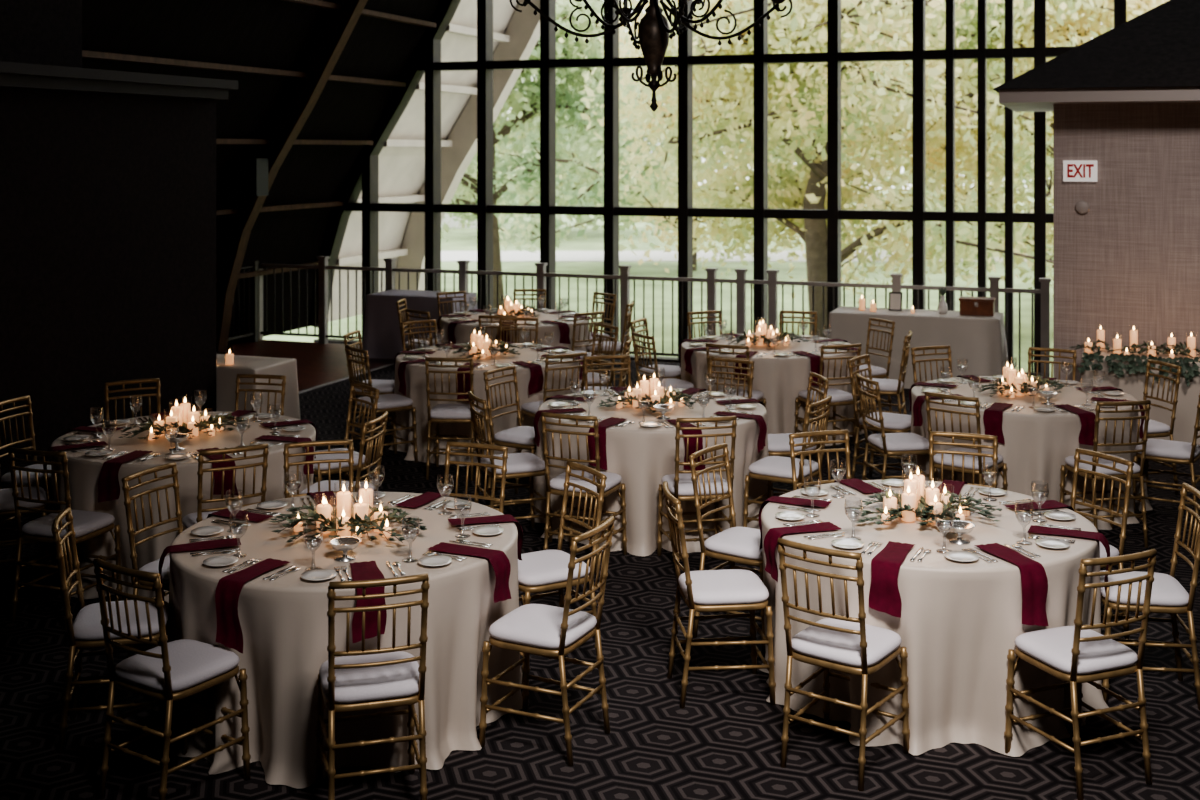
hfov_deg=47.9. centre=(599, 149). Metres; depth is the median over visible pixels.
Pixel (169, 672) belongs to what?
dining chair
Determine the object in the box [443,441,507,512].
dining chair
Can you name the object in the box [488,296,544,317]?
centerpiece
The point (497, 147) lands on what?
shade tree
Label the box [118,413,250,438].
greenery
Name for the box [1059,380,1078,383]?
dessert plate
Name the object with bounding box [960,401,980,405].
dessert plate
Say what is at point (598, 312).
dining chair
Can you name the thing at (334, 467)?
dining chair
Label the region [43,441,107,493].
napkin
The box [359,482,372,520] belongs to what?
candle
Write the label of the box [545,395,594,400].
napkin
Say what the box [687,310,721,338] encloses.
dining chair
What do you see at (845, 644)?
dining chair
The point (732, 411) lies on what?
cutlery
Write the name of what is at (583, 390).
water goblet
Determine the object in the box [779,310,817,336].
dining chair
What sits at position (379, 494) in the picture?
dessert plate
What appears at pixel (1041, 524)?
cutlery
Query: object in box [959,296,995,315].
box
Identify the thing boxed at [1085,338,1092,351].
pillar candle
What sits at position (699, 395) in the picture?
cutlery
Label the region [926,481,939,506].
candle
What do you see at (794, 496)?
cutlery
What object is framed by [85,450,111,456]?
dessert plate
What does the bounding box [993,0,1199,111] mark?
roof
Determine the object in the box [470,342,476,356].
candle
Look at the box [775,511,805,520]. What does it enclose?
dessert plate
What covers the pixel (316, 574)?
dessert plate
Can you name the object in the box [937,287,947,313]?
flower vase
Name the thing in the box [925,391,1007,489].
dining chair
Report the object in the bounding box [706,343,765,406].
dining chair
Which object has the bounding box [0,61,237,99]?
trim
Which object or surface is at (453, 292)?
dining chair
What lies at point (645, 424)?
dessert plate
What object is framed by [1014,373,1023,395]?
candle
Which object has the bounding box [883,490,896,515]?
candle
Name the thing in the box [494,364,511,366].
dessert plate
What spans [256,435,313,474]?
napkin
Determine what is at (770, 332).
candle
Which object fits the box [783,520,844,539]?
cutlery
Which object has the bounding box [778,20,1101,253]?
autumn tree
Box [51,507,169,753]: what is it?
dining chair
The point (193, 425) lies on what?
candle
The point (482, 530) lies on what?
dessert plate
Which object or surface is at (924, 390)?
dessert plate
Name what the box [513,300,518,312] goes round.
candle
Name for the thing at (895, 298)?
picture frame
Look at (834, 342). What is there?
dessert plate
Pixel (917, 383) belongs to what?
napkin
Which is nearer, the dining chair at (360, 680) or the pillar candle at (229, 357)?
the dining chair at (360, 680)
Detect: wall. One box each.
[0,0,81,67]
[0,87,215,524]
[1053,102,1199,381]
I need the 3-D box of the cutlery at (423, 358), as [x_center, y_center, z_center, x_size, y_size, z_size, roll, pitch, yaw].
[-1.423,1.730,11.060,0.205,0.003,0.272,0,0,-35]
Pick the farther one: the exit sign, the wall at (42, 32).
the exit sign
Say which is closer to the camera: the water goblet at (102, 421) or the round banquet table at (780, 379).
the water goblet at (102, 421)
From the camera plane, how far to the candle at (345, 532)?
6.00 m
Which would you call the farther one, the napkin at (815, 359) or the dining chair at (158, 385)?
the napkin at (815, 359)
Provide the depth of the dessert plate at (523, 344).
11.98 m
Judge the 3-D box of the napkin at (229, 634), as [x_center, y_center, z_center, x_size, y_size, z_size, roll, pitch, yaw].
[-1.409,1.857,5.518,0.158,0.268,0.342,0,0,26]
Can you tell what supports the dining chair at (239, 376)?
on the floor
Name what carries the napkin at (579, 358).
on the round banquet table at (415, 376)
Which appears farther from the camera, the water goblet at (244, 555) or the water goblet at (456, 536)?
the water goblet at (456, 536)
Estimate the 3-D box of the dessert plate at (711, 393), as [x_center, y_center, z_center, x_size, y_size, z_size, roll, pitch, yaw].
[0.821,1.724,9.524,0.144,0.013,0.144,0,0,0]
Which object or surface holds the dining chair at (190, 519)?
on the floor
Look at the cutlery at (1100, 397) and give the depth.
9.39 m
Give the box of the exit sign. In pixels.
[1063,160,1096,181]
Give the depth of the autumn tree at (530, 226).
43.09 m
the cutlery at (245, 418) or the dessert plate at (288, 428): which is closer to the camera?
the dessert plate at (288, 428)
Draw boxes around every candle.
[154,415,164,435]
[166,410,176,434]
[171,400,181,425]
[180,398,190,423]
[187,416,197,436]
[189,407,198,432]
[200,410,210,430]
[226,349,233,364]
[317,497,330,533]
[336,509,350,536]
[337,484,350,517]
[354,496,367,531]
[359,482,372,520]
[374,504,387,531]
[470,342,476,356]
[471,330,477,344]
[476,331,482,354]
[483,338,490,356]
[492,341,499,354]
[498,306,503,314]
[505,297,510,313]
[508,302,513,314]
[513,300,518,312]
[625,386,631,403]
[632,384,641,407]
[640,375,648,402]
[649,374,658,395]
[651,390,659,408]
[654,382,663,397]
[666,386,674,403]
[746,331,752,343]
[756,322,763,340]
[756,327,762,345]
[761,321,766,336]
[768,326,774,337]
[770,332,776,345]
[859,296,864,309]
[870,301,875,310]
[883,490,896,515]
[902,486,915,521]
[904,473,917,508]
[912,468,924,510]
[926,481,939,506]
[928,495,942,521]
[940,487,951,504]
[998,377,1006,394]
[1003,362,1010,381]
[1007,365,1015,392]
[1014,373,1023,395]
[1017,369,1026,382]
[1027,377,1036,393]
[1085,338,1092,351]
[1097,326,1104,347]
[1113,335,1120,353]
[1130,327,1137,349]
[1148,342,1155,355]
[1168,333,1175,350]
[1187,333,1194,356]
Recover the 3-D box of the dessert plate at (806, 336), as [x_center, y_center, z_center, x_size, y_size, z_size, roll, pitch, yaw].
[1.905,1.724,12.479,0.144,0.013,0.144,0,0,0]
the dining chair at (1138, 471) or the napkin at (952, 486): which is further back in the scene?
the dining chair at (1138, 471)
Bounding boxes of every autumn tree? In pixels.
[462,1,908,270]
[558,0,1093,337]
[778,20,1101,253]
[779,0,1168,302]
[1014,28,1112,279]
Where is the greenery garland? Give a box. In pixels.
[1069,339,1199,357]
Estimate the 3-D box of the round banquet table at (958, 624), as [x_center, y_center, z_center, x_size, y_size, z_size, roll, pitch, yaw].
[1.520,2.116,6.370,1.578,0.763,1.589,0,0,-36]
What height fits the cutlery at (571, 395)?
0.003 m
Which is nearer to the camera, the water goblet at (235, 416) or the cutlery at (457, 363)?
the water goblet at (235, 416)
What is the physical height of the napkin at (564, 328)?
0.210 m
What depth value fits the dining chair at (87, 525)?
7.15 m
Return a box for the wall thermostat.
[1076,201,1089,213]
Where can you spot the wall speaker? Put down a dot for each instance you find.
(252, 173)
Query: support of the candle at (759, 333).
on the centerpiece at (760, 337)
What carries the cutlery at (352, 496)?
on the round banquet table at (283, 620)
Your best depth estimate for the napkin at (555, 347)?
11.73 m
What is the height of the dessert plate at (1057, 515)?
0.013 m
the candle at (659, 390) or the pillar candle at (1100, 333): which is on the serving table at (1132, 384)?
the pillar candle at (1100, 333)
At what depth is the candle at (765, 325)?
12.10 m
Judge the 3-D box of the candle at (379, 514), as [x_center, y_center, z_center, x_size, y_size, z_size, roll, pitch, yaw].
[-0.994,1.663,6.121,0.084,0.129,0.084,0,0,-42]
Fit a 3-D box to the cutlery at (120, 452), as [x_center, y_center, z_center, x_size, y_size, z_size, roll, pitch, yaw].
[-2.638,1.730,7.632,0.272,0.003,0.205,0,0,13]
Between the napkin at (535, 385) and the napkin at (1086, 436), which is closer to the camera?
the napkin at (1086, 436)
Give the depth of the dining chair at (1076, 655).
5.32 m
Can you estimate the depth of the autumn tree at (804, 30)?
26.02 m
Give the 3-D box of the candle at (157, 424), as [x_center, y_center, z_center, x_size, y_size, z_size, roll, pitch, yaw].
[-2.670,1.663,8.177,0.084,0.129,0.084,0,0,26]
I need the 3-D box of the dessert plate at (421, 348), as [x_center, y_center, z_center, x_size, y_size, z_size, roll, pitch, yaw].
[-1.505,1.724,11.706,0.144,0.013,0.144,0,0,0]
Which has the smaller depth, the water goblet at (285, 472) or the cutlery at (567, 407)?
the water goblet at (285, 472)
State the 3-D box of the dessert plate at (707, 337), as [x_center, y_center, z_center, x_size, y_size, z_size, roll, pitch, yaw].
[1.010,1.724,12.415,0.144,0.013,0.144,0,0,0]
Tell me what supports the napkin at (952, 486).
on the round banquet table at (958, 624)
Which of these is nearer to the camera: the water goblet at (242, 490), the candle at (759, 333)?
the water goblet at (242, 490)
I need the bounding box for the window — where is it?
[311,0,1125,376]
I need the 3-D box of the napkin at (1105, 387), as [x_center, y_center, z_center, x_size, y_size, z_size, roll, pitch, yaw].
[3.617,1.857,9.773,0.342,0.268,0.158,0,0,-14]
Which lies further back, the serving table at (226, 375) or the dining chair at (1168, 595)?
the serving table at (226, 375)
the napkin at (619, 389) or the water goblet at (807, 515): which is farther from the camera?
the napkin at (619, 389)
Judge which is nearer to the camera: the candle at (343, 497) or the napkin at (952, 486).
the candle at (343, 497)
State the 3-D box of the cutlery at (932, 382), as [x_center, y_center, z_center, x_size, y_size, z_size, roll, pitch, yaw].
[2.493,1.730,9.887,0.205,0.003,0.272,0,0,30]
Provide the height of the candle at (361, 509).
0.169 m
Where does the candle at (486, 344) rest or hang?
on the centerpiece at (479, 346)
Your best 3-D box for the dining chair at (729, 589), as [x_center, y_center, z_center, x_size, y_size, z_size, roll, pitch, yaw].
[0.535,2.035,6.245,0.480,0.933,0.396,0,0,-6]
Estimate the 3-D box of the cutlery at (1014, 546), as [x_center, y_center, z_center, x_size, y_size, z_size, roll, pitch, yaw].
[1.726,1.730,5.801,0.272,0.003,0.205,0,0,-19]
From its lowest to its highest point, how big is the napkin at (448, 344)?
0.268 m
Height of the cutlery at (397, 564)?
0.003 m
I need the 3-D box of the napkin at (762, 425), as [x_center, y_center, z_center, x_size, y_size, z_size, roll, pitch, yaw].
[0.904,1.832,8.777,0.342,0.218,0.143,0,0,29]
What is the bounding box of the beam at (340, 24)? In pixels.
[216,0,367,351]
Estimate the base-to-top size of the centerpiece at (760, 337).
0.209 m
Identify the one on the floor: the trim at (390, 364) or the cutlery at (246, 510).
the trim at (390, 364)
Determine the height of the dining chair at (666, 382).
0.933 m
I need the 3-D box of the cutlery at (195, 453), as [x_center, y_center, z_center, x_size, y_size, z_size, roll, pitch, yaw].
[-2.199,1.730,7.708,0.272,0.003,0.205,0,0,-32]
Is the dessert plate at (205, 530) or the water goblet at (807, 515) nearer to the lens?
the dessert plate at (205, 530)
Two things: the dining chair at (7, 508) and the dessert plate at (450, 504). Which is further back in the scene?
the dining chair at (7, 508)
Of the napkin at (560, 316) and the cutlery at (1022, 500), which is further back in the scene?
the napkin at (560, 316)
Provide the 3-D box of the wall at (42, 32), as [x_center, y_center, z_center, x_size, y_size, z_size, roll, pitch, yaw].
[-6.001,-2.125,7.153,2.320,3.150,6.900,0,0,20]
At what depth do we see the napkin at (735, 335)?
12.62 m
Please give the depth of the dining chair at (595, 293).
14.72 m
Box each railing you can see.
[228,261,258,341]
[259,256,1050,376]
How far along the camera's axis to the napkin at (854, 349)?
11.73 m
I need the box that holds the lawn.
[263,189,1052,376]
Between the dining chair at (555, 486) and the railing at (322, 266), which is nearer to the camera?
the dining chair at (555, 486)
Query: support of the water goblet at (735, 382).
on the round banquet table at (641, 455)
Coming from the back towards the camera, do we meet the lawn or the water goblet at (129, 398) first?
the lawn
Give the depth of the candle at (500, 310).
13.90 m
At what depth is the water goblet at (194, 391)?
8.72 m
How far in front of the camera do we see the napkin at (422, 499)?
6.65 m
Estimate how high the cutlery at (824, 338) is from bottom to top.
0.003 m
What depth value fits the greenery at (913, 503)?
6.30 m
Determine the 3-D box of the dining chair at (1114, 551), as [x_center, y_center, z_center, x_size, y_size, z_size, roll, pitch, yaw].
[2.410,2.035,6.856,0.480,0.933,0.396,0,0,-27]
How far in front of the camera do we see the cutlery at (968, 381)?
10.14 m
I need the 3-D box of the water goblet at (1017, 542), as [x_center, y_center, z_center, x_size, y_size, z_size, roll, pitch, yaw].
[1.869,1.643,5.949,0.082,0.179,0.082,0,0,0]
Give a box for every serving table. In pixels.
[216,354,300,419]
[362,289,476,358]
[828,306,1008,388]
[1080,346,1199,444]
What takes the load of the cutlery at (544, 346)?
on the round banquet table at (415, 376)
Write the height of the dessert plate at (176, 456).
0.013 m
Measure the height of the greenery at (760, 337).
0.119 m
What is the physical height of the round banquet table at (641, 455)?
0.763 m
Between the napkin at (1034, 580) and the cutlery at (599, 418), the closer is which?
the napkin at (1034, 580)
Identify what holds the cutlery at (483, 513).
on the round banquet table at (283, 620)
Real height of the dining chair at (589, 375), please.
0.933 m
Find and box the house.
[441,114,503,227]
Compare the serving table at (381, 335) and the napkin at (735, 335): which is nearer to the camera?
the napkin at (735, 335)
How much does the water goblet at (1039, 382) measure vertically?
0.179 m
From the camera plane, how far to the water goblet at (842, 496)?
6.75 m
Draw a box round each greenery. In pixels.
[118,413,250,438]
[269,501,426,542]
[488,305,544,317]
[597,388,707,412]
[725,331,808,346]
[853,489,1002,531]
[977,374,1065,396]
[1077,350,1199,385]
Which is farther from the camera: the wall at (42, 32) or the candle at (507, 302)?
the candle at (507, 302)
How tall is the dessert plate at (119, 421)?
0.013 m
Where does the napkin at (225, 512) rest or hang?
on the round banquet table at (283, 620)
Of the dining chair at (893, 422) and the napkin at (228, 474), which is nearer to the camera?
the napkin at (228, 474)
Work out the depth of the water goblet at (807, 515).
6.39 m
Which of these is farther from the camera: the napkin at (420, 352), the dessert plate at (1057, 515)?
the napkin at (420, 352)
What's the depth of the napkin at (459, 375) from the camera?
10.61 m
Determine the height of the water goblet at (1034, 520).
0.179 m
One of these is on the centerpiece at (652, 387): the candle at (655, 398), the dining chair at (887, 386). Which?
the candle at (655, 398)
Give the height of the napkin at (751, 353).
0.218 m
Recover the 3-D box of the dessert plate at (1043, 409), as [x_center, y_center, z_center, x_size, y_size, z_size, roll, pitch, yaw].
[2.954,1.724,8.968,0.144,0.013,0.144,0,0,0]
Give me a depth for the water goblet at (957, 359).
10.01 m
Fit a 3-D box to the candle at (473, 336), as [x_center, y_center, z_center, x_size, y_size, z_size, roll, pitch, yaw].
[-1.065,1.623,11.463,0.084,0.209,0.084,0,0,-44]
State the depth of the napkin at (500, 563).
5.78 m
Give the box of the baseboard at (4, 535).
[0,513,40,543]
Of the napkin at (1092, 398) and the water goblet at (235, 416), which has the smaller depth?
the water goblet at (235, 416)
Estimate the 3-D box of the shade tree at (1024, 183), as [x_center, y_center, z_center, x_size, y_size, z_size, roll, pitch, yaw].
[24.305,-2.339,63.719,14.868,12.887,16.262,0,0,4]
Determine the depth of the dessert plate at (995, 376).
10.28 m
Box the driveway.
[441,251,1050,261]
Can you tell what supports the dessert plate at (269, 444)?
on the round banquet table at (84, 471)
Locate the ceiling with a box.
[82,0,443,344]
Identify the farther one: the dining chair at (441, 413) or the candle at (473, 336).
the candle at (473, 336)
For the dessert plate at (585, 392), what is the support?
on the round banquet table at (641, 455)
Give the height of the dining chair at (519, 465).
0.933 m
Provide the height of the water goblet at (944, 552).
0.179 m
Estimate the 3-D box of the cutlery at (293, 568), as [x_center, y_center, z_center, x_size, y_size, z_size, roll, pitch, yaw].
[-1.389,1.730,5.573,0.272,0.003,0.205,0,0,26]
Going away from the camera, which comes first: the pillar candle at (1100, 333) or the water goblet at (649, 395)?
the water goblet at (649, 395)
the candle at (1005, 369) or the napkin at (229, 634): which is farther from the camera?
the candle at (1005, 369)
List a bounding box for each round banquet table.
[38,412,315,602]
[151,492,522,788]
[389,343,579,465]
[441,309,589,370]
[527,388,772,555]
[681,334,863,445]
[759,480,1108,756]
[910,376,1152,529]
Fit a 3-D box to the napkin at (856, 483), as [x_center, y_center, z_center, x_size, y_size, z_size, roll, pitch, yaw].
[1.328,1.832,6.958,0.138,0.218,0.342,0,0,-18]
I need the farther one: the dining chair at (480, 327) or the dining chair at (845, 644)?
the dining chair at (480, 327)
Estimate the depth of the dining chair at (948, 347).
10.77 m
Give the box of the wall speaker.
[234,158,267,195]
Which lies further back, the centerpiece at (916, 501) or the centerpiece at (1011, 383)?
the centerpiece at (1011, 383)
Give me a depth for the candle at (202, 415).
8.31 m
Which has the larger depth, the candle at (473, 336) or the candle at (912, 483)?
the candle at (473, 336)
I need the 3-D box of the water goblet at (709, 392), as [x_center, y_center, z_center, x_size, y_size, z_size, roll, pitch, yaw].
[0.667,1.643,8.681,0.082,0.179,0.082,0,0,0]
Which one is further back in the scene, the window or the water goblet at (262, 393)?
the window
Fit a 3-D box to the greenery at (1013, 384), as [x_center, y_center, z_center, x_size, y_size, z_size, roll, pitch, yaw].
[3.003,1.664,9.580,0.785,0.119,0.557,0,0,-40]
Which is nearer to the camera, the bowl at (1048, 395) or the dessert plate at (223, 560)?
the dessert plate at (223, 560)
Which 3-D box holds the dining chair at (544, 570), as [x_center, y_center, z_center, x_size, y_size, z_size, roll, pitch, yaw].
[-0.247,2.035,6.557,0.480,0.933,0.396,0,0,-30]
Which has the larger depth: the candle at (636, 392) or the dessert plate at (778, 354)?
the dessert plate at (778, 354)
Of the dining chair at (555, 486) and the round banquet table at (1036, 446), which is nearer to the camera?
the dining chair at (555, 486)
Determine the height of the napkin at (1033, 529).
0.268 m
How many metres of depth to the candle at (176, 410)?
8.20 m
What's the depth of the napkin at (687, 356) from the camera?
11.68 m
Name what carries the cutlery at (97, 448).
on the round banquet table at (84, 471)
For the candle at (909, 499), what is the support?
on the centerpiece at (916, 501)
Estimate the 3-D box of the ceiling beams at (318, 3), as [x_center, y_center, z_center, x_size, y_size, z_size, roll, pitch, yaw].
[1.148,-5.450,6.227,24.175,14.160,25.573,0,0,0]
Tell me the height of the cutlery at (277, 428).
0.003 m
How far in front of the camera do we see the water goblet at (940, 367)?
9.68 m
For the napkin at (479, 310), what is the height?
0.218 m
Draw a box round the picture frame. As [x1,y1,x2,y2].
[889,292,901,310]
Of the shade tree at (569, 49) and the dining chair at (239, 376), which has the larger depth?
the shade tree at (569, 49)
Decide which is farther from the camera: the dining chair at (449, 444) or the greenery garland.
the greenery garland
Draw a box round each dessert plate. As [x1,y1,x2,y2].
[63,435,88,440]
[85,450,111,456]
[106,419,129,424]
[165,453,190,459]
[191,526,223,535]
[203,555,238,566]
[248,442,273,446]
[253,413,275,418]
[257,500,286,508]
[282,426,305,431]
[301,569,336,580]
[357,491,385,498]
[404,355,420,358]
[418,347,434,349]
[418,555,451,565]
[435,362,452,364]
[442,500,470,508]
[472,526,503,535]
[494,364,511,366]
[519,343,534,345]
[548,402,568,406]
[552,349,568,352]
[579,391,599,394]
[639,422,661,426]
[689,343,704,345]
[702,336,716,338]
[706,392,725,395]
[736,404,756,408]
[774,353,790,355]
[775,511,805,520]
[799,335,813,337]
[800,488,828,495]
[824,349,837,351]
[830,341,845,344]
[831,538,863,548]
[881,479,903,486]
[921,389,941,392]
[936,378,955,382]
[944,551,978,561]
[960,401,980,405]
[978,488,1006,495]
[992,375,1002,378]
[1034,407,1055,411]
[1035,538,1069,548]
[1044,511,1075,519]
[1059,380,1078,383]
[1103,391,1123,395]
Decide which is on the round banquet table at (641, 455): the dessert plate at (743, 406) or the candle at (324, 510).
the dessert plate at (743, 406)
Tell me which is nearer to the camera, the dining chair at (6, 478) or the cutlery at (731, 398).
the dining chair at (6, 478)
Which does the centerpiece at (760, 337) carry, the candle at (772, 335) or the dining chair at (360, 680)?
the candle at (772, 335)
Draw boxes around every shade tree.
[441,0,673,307]
[452,29,674,236]
[993,24,1111,199]
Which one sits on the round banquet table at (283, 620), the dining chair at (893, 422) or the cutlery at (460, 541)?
the cutlery at (460, 541)
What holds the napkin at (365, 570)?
on the round banquet table at (283, 620)
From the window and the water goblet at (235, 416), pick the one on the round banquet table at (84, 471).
the water goblet at (235, 416)
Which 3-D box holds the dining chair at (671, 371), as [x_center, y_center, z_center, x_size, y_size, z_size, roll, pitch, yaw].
[0.545,2.035,12.383,0.480,0.933,0.396,0,0,24]
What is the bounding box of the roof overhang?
[328,0,556,321]
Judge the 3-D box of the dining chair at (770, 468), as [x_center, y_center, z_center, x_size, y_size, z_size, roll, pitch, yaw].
[1.202,2.035,8.588,0.480,0.933,0.396,0,0,31]
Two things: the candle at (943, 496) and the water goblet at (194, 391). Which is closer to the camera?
the candle at (943, 496)
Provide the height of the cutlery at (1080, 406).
0.003 m
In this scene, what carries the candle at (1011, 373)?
on the centerpiece at (1011, 383)
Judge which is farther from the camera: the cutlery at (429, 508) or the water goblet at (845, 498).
the cutlery at (429, 508)
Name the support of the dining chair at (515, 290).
on the floor
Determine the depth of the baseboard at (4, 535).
8.59 m
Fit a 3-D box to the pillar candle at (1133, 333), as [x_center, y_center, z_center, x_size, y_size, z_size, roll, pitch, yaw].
[4.635,1.627,11.721,0.084,0.209,0.084,0,0,0]
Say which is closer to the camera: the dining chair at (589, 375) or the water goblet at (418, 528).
the water goblet at (418, 528)
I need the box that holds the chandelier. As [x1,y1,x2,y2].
[510,0,792,110]
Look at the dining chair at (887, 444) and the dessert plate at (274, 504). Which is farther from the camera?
the dining chair at (887, 444)
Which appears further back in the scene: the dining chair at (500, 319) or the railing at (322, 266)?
the railing at (322, 266)
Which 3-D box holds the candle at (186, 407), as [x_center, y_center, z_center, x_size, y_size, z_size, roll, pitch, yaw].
[-2.558,1.623,8.323,0.084,0.209,0.084,0,0,-42]
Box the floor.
[0,340,1199,799]
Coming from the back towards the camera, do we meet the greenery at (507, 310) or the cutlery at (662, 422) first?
the greenery at (507, 310)
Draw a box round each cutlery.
[65,440,106,451]
[75,425,125,435]
[102,451,160,460]
[138,417,148,422]
[186,452,241,458]
[189,535,239,555]
[211,508,280,526]
[213,413,254,419]
[222,558,299,580]
[249,434,298,444]
[260,419,300,429]
[300,494,358,507]
[334,561,405,580]
[388,495,450,510]
[406,351,435,355]
[409,358,440,363]
[422,539,492,560]
[435,344,466,348]
[448,512,500,530]
[454,363,487,367]
[505,361,542,366]
[530,346,551,351]
[549,407,586,414]
[556,395,597,402]
[586,417,634,426]
[656,421,705,427]
[675,389,706,396]
[690,339,718,343]
[710,410,751,419]
[714,398,739,406]
[778,495,831,512]
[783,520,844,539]
[790,351,820,355]
[808,338,829,343]
[830,482,893,494]
[861,541,930,561]
[922,382,958,389]
[925,483,979,496]
[956,377,996,382]
[962,544,1040,562]
[979,402,1024,410]
[999,499,1062,515]
[1028,523,1081,543]
[1047,405,1094,411]
[1073,386,1102,393]
[1090,397,1125,402]
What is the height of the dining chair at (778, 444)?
0.933 m
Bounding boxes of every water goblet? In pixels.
[89,411,103,438]
[102,421,116,450]
[129,398,142,425]
[164,424,178,454]
[194,391,206,411]
[225,490,243,532]
[229,513,248,557]
[235,416,248,446]
[250,393,262,421]
[268,403,281,433]
[284,472,300,510]
[303,526,322,570]
[368,466,384,504]
[401,517,419,562]
[437,475,453,514]
[454,495,471,537]
[583,390,595,415]
[599,370,609,395]
[637,395,649,422]
[697,392,709,417]
[724,382,735,409]
[804,479,820,517]
[830,461,845,497]
[844,498,862,539]
[901,456,916,490]
[935,510,953,553]
[940,367,951,391]
[957,359,967,383]
[981,464,997,500]
[1014,502,1033,544]
[1027,382,1039,407]
[1030,482,1048,522]
[1093,370,1104,396]
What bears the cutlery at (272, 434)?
on the round banquet table at (84, 471)
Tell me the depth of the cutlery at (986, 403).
9.10 m
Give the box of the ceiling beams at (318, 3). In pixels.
[82,0,435,281]
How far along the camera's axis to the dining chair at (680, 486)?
7.98 m
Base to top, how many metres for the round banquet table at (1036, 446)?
0.763 m
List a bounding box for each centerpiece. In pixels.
[118,398,250,439]
[269,482,426,542]
[452,330,522,359]
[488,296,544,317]
[597,374,707,412]
[725,321,808,346]
[853,468,1002,531]
[977,362,1065,397]
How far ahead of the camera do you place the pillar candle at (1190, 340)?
11.29 m
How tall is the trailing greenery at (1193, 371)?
0.268 m
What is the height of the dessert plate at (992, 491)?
0.013 m
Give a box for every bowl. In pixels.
[165,433,188,450]
[329,536,360,561]
[653,404,673,419]
[944,520,974,544]
[1038,391,1057,404]
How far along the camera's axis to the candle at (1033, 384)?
9.53 m
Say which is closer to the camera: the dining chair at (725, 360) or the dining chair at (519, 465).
the dining chair at (519, 465)
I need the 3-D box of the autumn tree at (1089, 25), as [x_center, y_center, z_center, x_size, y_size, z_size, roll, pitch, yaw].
[10.328,-0.947,29.716,13.385,10.162,12.070,0,0,-3]
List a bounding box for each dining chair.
[0,395,50,532]
[0,486,49,585]
[7,447,122,629]
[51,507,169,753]
[93,558,250,799]
[104,378,160,421]
[121,462,182,657]
[182,443,268,530]
[234,374,285,415]
[283,440,353,497]
[299,411,388,493]
[314,382,379,482]
[315,573,429,799]
[343,330,394,440]
[346,345,417,461]
[396,298,440,350]
[401,319,436,350]
[406,309,432,349]
[425,357,484,480]
[437,291,466,338]
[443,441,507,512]
[468,391,551,541]
[478,315,516,342]
[479,516,614,765]
[483,365,536,503]
[499,318,538,343]
[513,289,545,307]
[517,352,586,451]
[518,461,606,682]
[541,412,626,573]
[571,311,604,372]
[575,336,631,392]
[579,323,618,386]
[583,355,630,390]
[587,301,633,387]
[589,292,616,380]
[630,318,680,387]
[631,332,693,388]
[657,416,736,555]
[662,481,775,707]
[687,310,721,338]
[689,443,765,655]
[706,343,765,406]
[708,357,753,398]
[743,395,831,526]
[768,372,828,495]
[777,538,909,790]
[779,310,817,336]
[789,430,851,490]
[794,343,861,455]
[848,354,910,478]
[853,331,911,442]
[856,317,894,414]
[856,373,937,480]
[911,345,952,383]
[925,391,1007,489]
[928,431,997,487]
[1004,549,1156,799]
[1028,347,1076,380]
[1059,400,1150,547]
[1070,448,1133,647]
[1100,482,1199,709]
[1132,394,1199,523]
[1139,359,1181,494]
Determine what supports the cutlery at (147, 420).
on the round banquet table at (84, 471)
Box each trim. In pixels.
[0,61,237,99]
[299,362,393,393]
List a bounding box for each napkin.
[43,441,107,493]
[65,426,122,433]
[98,450,152,501]
[150,412,170,420]
[159,538,240,607]
[197,448,238,495]
[207,508,272,521]
[215,558,289,653]
[227,410,256,418]
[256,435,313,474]
[261,419,316,457]
[307,491,336,505]
[350,561,386,642]
[394,351,434,365]
[396,492,448,507]
[398,359,424,395]
[429,542,510,602]
[435,343,462,347]
[437,315,470,335]
[448,319,477,343]
[448,514,522,559]
[457,363,479,402]
[469,309,489,311]
[496,323,512,341]
[513,361,542,394]
[532,346,569,349]
[533,408,585,446]
[540,320,570,343]
[541,355,582,379]
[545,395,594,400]
[550,310,575,312]
[560,316,592,336]
[588,417,626,469]
[610,386,631,391]
[666,419,705,469]
[679,339,717,367]
[679,388,706,394]
[684,347,722,373]
[713,411,766,452]
[716,398,765,407]
[721,333,741,337]
[735,351,756,382]
[758,496,830,549]
[764,522,840,582]
[792,351,823,385]
[810,339,847,342]
[819,347,859,373]
[834,478,883,492]
[869,541,914,617]
[909,382,957,412]
[913,394,962,425]
[937,479,966,494]
[957,375,991,381]
[974,543,1047,625]
[983,402,1012,443]
[1004,500,1074,511]
[1027,525,1109,592]
[1054,404,1094,445]
[1076,386,1122,391]
[1090,397,1144,438]
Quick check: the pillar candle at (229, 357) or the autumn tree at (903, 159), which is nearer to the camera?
the pillar candle at (229, 357)
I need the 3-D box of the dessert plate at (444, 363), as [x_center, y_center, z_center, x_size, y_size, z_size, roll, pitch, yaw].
[-1.256,1.724,10.845,0.144,0.013,0.144,0,0,0]
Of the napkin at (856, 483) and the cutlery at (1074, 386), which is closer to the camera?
the napkin at (856, 483)
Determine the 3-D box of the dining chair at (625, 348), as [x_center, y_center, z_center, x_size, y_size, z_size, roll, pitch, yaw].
[0.026,2.035,11.229,0.480,0.933,0.396,0,0,7]
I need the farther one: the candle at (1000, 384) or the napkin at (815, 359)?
the napkin at (815, 359)
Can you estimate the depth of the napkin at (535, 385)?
10.74 m
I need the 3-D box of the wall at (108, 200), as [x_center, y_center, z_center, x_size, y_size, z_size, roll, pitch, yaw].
[-6.113,1.050,7.640,3.780,2.900,7.740,0,0,20]
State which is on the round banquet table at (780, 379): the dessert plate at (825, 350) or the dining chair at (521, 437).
the dessert plate at (825, 350)
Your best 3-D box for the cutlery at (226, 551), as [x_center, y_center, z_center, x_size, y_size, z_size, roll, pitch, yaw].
[-1.688,1.730,5.904,0.205,0.003,0.272,0,0,-19]

